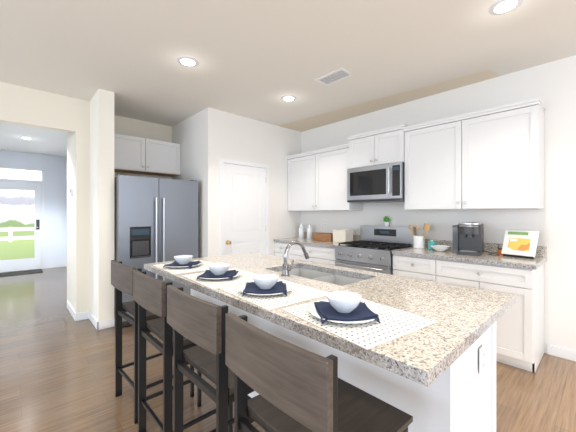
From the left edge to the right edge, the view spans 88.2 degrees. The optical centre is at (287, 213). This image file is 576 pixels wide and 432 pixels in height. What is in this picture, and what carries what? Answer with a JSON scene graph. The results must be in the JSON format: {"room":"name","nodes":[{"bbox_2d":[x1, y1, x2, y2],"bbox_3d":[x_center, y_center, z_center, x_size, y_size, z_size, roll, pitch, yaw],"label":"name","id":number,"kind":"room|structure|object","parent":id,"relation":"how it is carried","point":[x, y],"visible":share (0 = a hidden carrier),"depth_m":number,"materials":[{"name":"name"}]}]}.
{"room":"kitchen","nodes":[
{"label":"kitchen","id":0,"kind":"room"},
{"bbox_2d":[0,150,66,272],"bbox_3d":[-6.247,-0.050,6.890,2.040,2.750,0.120,0,0,-43],"label":"wall","id":1,"kind":"structure","parent":0,"point":[54,167],"depth_m":7.26,"materials":[{"name":"white paint"}]},
{"bbox_2d":[0,165,44,271],"bbox_3d":[-6.209,0.125,6.790,1.020,2.400,0.080,0,0,-43],"label":"door","id":2,"kind":"structure","parent":1,"relation":"attached to","point":[22,226],"depth_m":6.88,"materials":[{"name":"white paint"}]},
{"bbox_2d":[45,263,65,268],"bbox_3d":[-5.708,1.278,7.302,0.410,0.095,0.014,0,0,-43],"label":"baseboard","id":3,"kind":"structure","parent":1,"relation":"attached to","point":[58,264],"depth_m":7.29,"materials":[{"name":"white paint"}]},
{"bbox_2d":[0,82,75,132],"bbox_3d":[-3.152,-1.220,3.255,1.350,0.410,0.120,0,0,-43],"label":"wall","id":4,"kind":"structure","parent":0,"point":[24,106],"depth_m":3.42,"materials":[{"name":"beige paint"}]},
{"bbox_2d":[67,98,89,312],"bbox_3d":[-2.856,-0.050,4.030,0.140,2.750,0.850,0,0,-43],"label":"wall","id":5,"kind":"structure","parent":0,"point":[78,223],"depth_m":3.74,"materials":[{"name":"beige paint"}]},
{"bbox_2d":[67,301,77,320],"bbox_3d":[-2.871,1.278,3.934,0.014,0.095,0.758,0,0,-43],"label":"baseboard","id":6,"kind":"structure","parent":5,"relation":"attached to","point":[75,315],"depth_m":3.81,"materials":[{"name":"white paint"}]},
{"bbox_2d":[90,89,113,321],"bbox_3d":[-2.473,-0.050,3.840,0.160,2.750,1.090,0,0,-43],"label":"wall","id":7,"kind":"structure","parent":0,"point":[101,194],"depth_m":3.45,"materials":[{"name":"white paint"}]},
{"bbox_2d":[87,311,99,329],"bbox_3d":[-2.338,1.278,3.567,0.014,0.095,0.534,0,0,-43],"label":"baseboard","id":8,"kind":"structure","parent":7,"relation":"attached to","point":[90,316],"depth_m":3.53,"materials":[{"name":"white paint"}]},
{"bbox_2d":[114,115,171,178],"bbox_3d":[-2.345,-0.050,4.582,1.040,2.750,0.180,0,0,-43],"label":"wall","id":9,"kind":"structure","parent":0,"point":[136,128],"depth_m":4.56,"materials":[{"name":"beige paint"}]},
{"bbox_2d":[114,133,179,176],"bbox_3d":[-2.153,-0.843,4.376,1.034,0.484,0.376,0,0,-43],"label":"upper cabinet","id":10,"kind":"object","parent":9,"relation":"attached to","point":[137,155],"visible":0.88,"depth_m":4.27,"materials":[{"name":"white wood"}]},
{"bbox_2d":[172,107,300,257],"bbox_3d":[-0.897,-0.050,5.097,1.780,2.750,1.400,0,0,-43],"label":"wall","id":11,"kind":"structure","parent":0,"point":[206,139],"depth_m":4.37,"materials":[{"name":"white paint"}]},
{"bbox_2d":[219,158,268,255],"bbox_3d":[-0.601,0.280,4.361,0.875,2.090,0.081,0,0,-43],"label":"door","id":12,"kind":"structure","parent":11,"relation":"attached to","point":[243,206],"depth_m":4.35,"materials":[{"name":"white paint"}]},
{"bbox_2d":[0,266,575,431],"bbox_3d":[-2.695,1.375,2.464,10.000,0.100,16.000,0,0,-43],"label":"floor","id":13,"kind":"structure","parent":0,"point":[57,367],"depth_m":2.36,"materials":[{"name":"brown wood"}]},
{"bbox_2d":[0,269,42,276],"bbox_3d":[-6.018,1.319,6.571,0.900,0.011,0.500,0,0,-43],"label":"doormat","id":14,"kind":"object","parent":13,"relation":"on","point":[20,272],"visible":1,"depth_m":6.62,"materials":[{"name":"grey fabric"}]},
{"bbox_2d":[111,260,193,423],"bbox_3d":[-0.975,0.831,2.147,0.450,0.988,0.452,0,0,44],"label":"stool","id":15,"kind":"object","parent":13,"relation":"on","point":[121,277],"visible":0.62,"depth_m":2.02,"materials":[{"name":"brown wood"}]},
{"bbox_2d":[114,174,197,326],"bbox_3d":[-1.819,0.436,3.970,0.965,1.777,0.852,0,0,-43],"label":"refrigerator","id":16,"kind":"object","parent":13,"relation":"on","point":[155,220],"visible":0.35,"depth_m":3.62,"materials":[{"name":"grey metal"}]},
{"bbox_2d":[133,269,232,431],"bbox_3d":[-0.622,0.831,1.766,0.452,0.988,0.450,0,0,-44],"label":"stool","id":17,"kind":"object","parent":13,"relation":"on","point":[149,293],"visible":0.67,"depth_m":1.60,"materials":[{"name":"brown wood"}]},
{"bbox_2d":[167,285,253,431],"bbox_3d":[-0.261,0.831,1.379,0.452,0.988,0.450,0,0,-44],"label":"stool","id":18,"kind":"object","parent":13,"relation":"on","point":[200,323],"visible":0.58,"depth_m":1.21,"materials":[{"name":"brown wood"}]},
{"bbox_2d":[274,244,289,257],"bbox_3d":[0.138,0.887,4.835,0.617,0.875,0.389,0,0,-43],"label":"base cabinet","id":19,"kind":"object","parent":13,"relation":"on","point":[279,249],"depth_m":4.66,"materials":[{"name":"white wood"}]},
{"bbox_2d":[290,244,334,265],"bbox_3d":[0.524,0.887,4.421,0.617,0.875,0.977,0,0,-43],"label":"base cabinet","id":20,"kind":"object","parent":13,"relation":"on","point":[317,255],"depth_m":4.14,"materials":[{"name":"white wood"}]},
{"bbox_2d":[274,236,358,247],"bbox_3d":[0.426,0.429,4.516,0.632,0.040,1.249,0,0,-43],"label":"countertop","id":21,"kind":"structure","parent":20,"relation":"on","point":[313,244],"depth_m":4.32,"materials":[{"name":"beige stone"}]},
{"bbox_2d":[299,224,303,237],"bbox_3d":[0.223,0.290,4.952,0.086,0.238,0.086,0,0,-43],"label":"bottle","id":22,"kind":"object","parent":21,"relation":"on","point":[301,231],"visible":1,"depth_m":4.92,"materials":[{"name":"white glass"}]},
{"bbox_2d":[307,224,311,238],"bbox_3d":[0.350,0.290,4.845,0.086,0.238,0.086,0,0,-43],"label":"bottle","id":23,"kind":"object","parent":21,"relation":"on","point":[309,232],"visible":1,"depth_m":4.82,"materials":[{"name":"white glass"}]},
{"bbox_2d":[313,233,332,241],"bbox_3d":[0.567,0.354,4.494,0.340,0.110,0.200,0,0,43],"label":"wood tray","id":24,"kind":"object","parent":21,"relation":"on","point":[327,237],"visible":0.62,"depth_m":4.41,"materials":[{"name":"brown wood"}]},
{"bbox_2d":[333,229,352,242],"bbox_3d":[0.784,0.318,4.246,0.182,0.182,0.242,0,0,-40],"label":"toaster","id":25,"kind":"object","parent":21,"relation":"on","point":[342,235],"visible":0.88,"depth_m":4.17,"materials":[{"name":"beige"}]},
{"bbox_2d":[225,312,412,431],"bbox_3d":[0.096,0.831,0.978,0.452,0.988,0.450,0,0,-42],"label":"stool","id":26,"kind":"object","parent":13,"relation":"on","point":[296,388],"visible":1,"depth_m":0.87,"materials":[{"name":"brown wood"}]},
{"bbox_2d":[191,289,495,431],"bbox_3d":[0.123,0.888,2.085,0.703,0.875,2.132,0,0,-43],"label":"kitchen island","id":27,"kind":"object","parent":13,"relation":"on","point":[464,399],"depth_m":1.28,"materials":[{"name":"white wood"}]},
{"bbox_2d":[144,253,514,388],"bbox_3d":[-0.013,0.430,1.960,1.075,0.040,2.256,0,0,-43],"label":"island countertop","id":28,"kind":"structure","parent":27,"relation":"on","point":[422,356],"depth_m":1.30,"materials":[{"name":"beige stone"}]},
{"bbox_2d":[153,255,213,274],"bbox_3d":[-0.762,0.369,2.298,0.400,0.080,0.460,0,0,-41],"label":"place setting","id":29,"kind":"object","parent":28,"relation":"on","point":[181,264],"visible":1,"depth_m":2.24,"materials":[{"name":"white ceramic"}]},
{"bbox_2d":[182,263,257,288],"bbox_3d":[-0.397,0.369,1.907,0.400,0.080,0.460,0,0,-40],"label":"place setting","id":30,"kind":"object","parent":28,"relation":"on","point":[218,275],"visible":0.98,"depth_m":1.84,"materials":[{"name":"white ceramic"}]},
{"bbox_2d":[219,274,328,309],"bbox_3d":[-0.073,0.369,1.559,0.400,0.080,0.460,0,0,-39],"label":"place setting","id":31,"kind":"object","parent":28,"relation":"on","point":[269,291],"visible":1,"depth_m":1.49,"materials":[{"name":"white fabric"}]},
{"bbox_2d":[280,241,308,276],"bbox_3d":[0.071,0.297,2.001,0.254,0.227,0.111,0,0,-43],"label":"faucet","id":32,"kind":"object","parent":28,"relation":"on","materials":[{"name":"silver metal"}]},
{"bbox_2d":[292,265,363,284],"bbox_3d":[0.203,0.547,2.077,0.404,0.217,0.744,0,0,-43],"label":"sink","id":33,"kind":"object","parent":28,"relation":"in","point":[320,274],"depth_m":2.20,"materials":[{"name":"silver metal"}]},
{"bbox_2d":[282,291,437,349],"bbox_3d":[0.268,0.369,1.194,0.400,0.080,0.460,0,0,-35],"label":"place setting","id":34,"kind":"object","parent":28,"relation":"on","point":[355,319],"visible":1,"depth_m":1.12,"materials":[{"name":"white fabric"}]},
{"bbox_2d":[335,225,415,274],"bbox_3d":[1.075,0.748,3.741,0.720,1.155,0.756,0,0,-43],"label":"range","id":35,"kind":"object","parent":13,"relation":"on","point":[372,248],"visible":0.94,"depth_m":3.67,"materials":[{"name":"silver metal"}]},
{"bbox_2d":[383,216,389,225],"bbox_3d":[1.315,0.101,3.957,0.071,0.136,0.103,0,0,-43],"label":"plant pot","id":36,"kind":"object","parent":35,"relation":"on","point":[386,220],"visible":0.98,"depth_m":3.94,"materials":[{"name":"white ceramic"}]},
{"bbox_2d":[393,256,441,282],"bbox_3d":[1.559,0.887,3.312,0.617,0.875,0.519,0,0,-43],"label":"base cabinet","id":37,"kind":"object","parent":13,"relation":"on","point":[415,267],"depth_m":3.09,"materials":[{"name":"white wood"}]},
{"bbox_2d":[442,260,543,372],"bbox_3d":[1.933,0.887,2.911,0.617,0.875,0.812,0,0,-43],"label":"base cabinet","id":38,"kind":"object","parent":13,"relation":"on","point":[520,332],"depth_m":2.54,"materials":[{"name":"white wood"}]},
{"bbox_2d":[392,248,545,271],"bbox_3d":[1.797,0.429,3.045,0.632,0.040,1.234,0,0,-43],"label":"countertop","id":39,"kind":"structure","parent":38,"relation":"on","point":[502,261],"depth_m":2.77,"materials":[{"name":"beige stone"}]},
{"bbox_2d":[409,223,429,248],"bbox_3d":[1.534,0.260,3.494,0.154,0.299,0.287,0,0,-43],"label":"utensil crock","id":40,"kind":"object","parent":39,"relation":"on","point":[418,242],"visible":1,"depth_m":3.45,"materials":[{"name":"white ceramic"}]},
{"bbox_2d":[428,240,435,249],"bbox_3d":[1.635,0.354,3.378,0.106,0.110,0.086,0,0,-43],"label":"mug","id":41,"kind":"object","parent":39,"relation":"on","point":[432,242],"visible":0.69,"depth_m":3.35,"materials":[{"name":"teal ceramic"}]},
{"bbox_2d":[430,245,450,251],"bbox_3d":[1.659,0.381,3.236,0.201,0.056,0.201,0,0,-43],"label":"bowl","id":42,"kind":"object","parent":39,"relation":"on","point":[441,248],"visible":1,"depth_m":3.19,"materials":[{"name":"white ceramic"}]},
{"bbox_2d":[452,222,499,255],"bbox_3d":[1.903,0.248,3.014,0.398,0.322,0.343,0,0,39],"label":"coffee maker","id":43,"kind":"object","parent":39,"relation":"on","point":[468,238],"visible":0.98,"depth_m":2.98,"materials":[{"name":"grey plastic"}]},
{"bbox_2d":[497,248,502,254],"bbox_3d":[2.124,0.377,2.972,0.050,0.065,0.050,0,0,-43],"label":"jar","id":44,"kind":"object","parent":39,"relation":"on","point":[499,250],"visible":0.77,"depth_m":2.96,"materials":[{"name":"orange"}]},
{"bbox_2d":[501,230,538,258],"bbox_3d":[2.205,0.284,2.812,0.163,0.250,0.260,0,0,-31],"label":"cookbook stand","id":45,"kind":"object","parent":39,"relation":"on","point":[520,243],"visible":1,"depth_m":2.78,"materials":[{"name":"white paper"}]},
{"bbox_2d":[0,0,575,156],"bbox_3d":[-2.695,-1.475,2.464,10.000,0.100,16.000,0,0,-43],"label":"ceiling","id":46,"kind":"structure","parent":0,"point":[257,59],"depth_m":2.63,"materials":[{"name":"paint"}]},
{"bbox_2d":[177,56,198,66],"bbox_3d":[-0.936,-1.419,2.778,0.194,0.011,0.194,0,0,-43],"label":"recessed light","id":47,"kind":"object","parent":46,"relation":"in","point":[187,61],"visible":1,"depth_m":2.77,"materials":[{"name":"white paint"}]},
{"bbox_2d":[281,95,295,100],"bbox_3d":[0.007,-1.419,3.658,0.194,0.011,0.194,0,0,-43],"label":"recessed light","id":48,"kind":"object","parent":46,"relation":"in","point":[288,98],"visible":1,"depth_m":3.65,"materials":[{"name":"white paint"}]},
{"bbox_2d":[315,68,353,85],"bbox_3d":[0.476,-1.421,3.096,0.200,0.007,0.360,0,0,-43],"label":"ceiling vent","id":49,"kind":"object","parent":46,"relation":"in","point":[334,76],"visible":0.98,"depth_m":3.08,"materials":[{"name":"white metal"}]},
{"bbox_2d":[489,0,523,14],"bbox_3d":[1.486,-1.419,2.028,0.194,0.011,0.194,0,0,-43],"label":"recessed light","id":50,"kind":"object","parent":46,"relation":"in","point":[499,7],"visible":1,"depth_m":2.04,"materials":[{"name":"white paint"}]},
{"bbox_2d":[301,55,575,352],"bbox_3d":[2.525,-0.050,2.820,0.120,2.750,9.400,0,0,-43],"label":"wall","id":51,"kind":"structure","parent":0,"point":[552,85],"depth_m":2.93,"materials":[{"name":"white paint"}]},
{"bbox_2d":[286,145,362,210],"bbox_3d":[0.535,-0.488,4.617,0.332,0.885,1.249,0,0,-43],"label":"upper cabinet","id":52,"kind":"object","parent":51,"relation":"attached to","point":[316,181],"depth_m":4.46,"materials":[{"name":"white wood"}]},
{"bbox_2d":[346,125,409,168],"bbox_3d":[1.216,-0.812,3.873,0.351,0.415,0.761,0,0,-43],"label":"upper cabinet","id":53,"kind":"object","parent":51,"relation":"attached to","point":[383,146],"depth_m":3.72,"materials":[{"name":"white wood"}]},
{"bbox_2d":[347,162,404,202],"bbox_3d":[1.181,-0.375,3.840,0.448,0.450,0.758,0,0,-43],"label":"microwave","id":54,"kind":"object","parent":53,"relation":"attached to","point":[383,183],"visible":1,"depth_m":3.68,"materials":[{"name":"silver metal"}]},
{"bbox_2d":[304,232,545,255],"bbox_3d":[1.333,0.360,3.992,0.019,0.099,3.252,0,0,-43],"label":"backsplash","id":55,"kind":"structure","parent":51,"relation":"attached to","point":[541,250],"depth_m":3.14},
{"bbox_2d":[405,97,545,209],"bbox_3d":[1.899,-0.515,3.154,0.332,0.940,1.214,0,0,-43],"label":"upper cabinet","id":56,"kind":"object","parent":51,"relation":"attached to","point":[491,158],"depth_m":2.93,"materials":[{"name":"white wood"}]},
{"bbox_2d":[547,344,575,360],"bbox_3d":[4.065,1.278,1.070,0.014,0.095,4.740,0,0,-43],"label":"baseboard","id":57,"kind":"structure","parent":51,"relation":"attached to","point":[562,352],"depth_m":2.73,"materials":[{"name":"white paint"}]}
]}

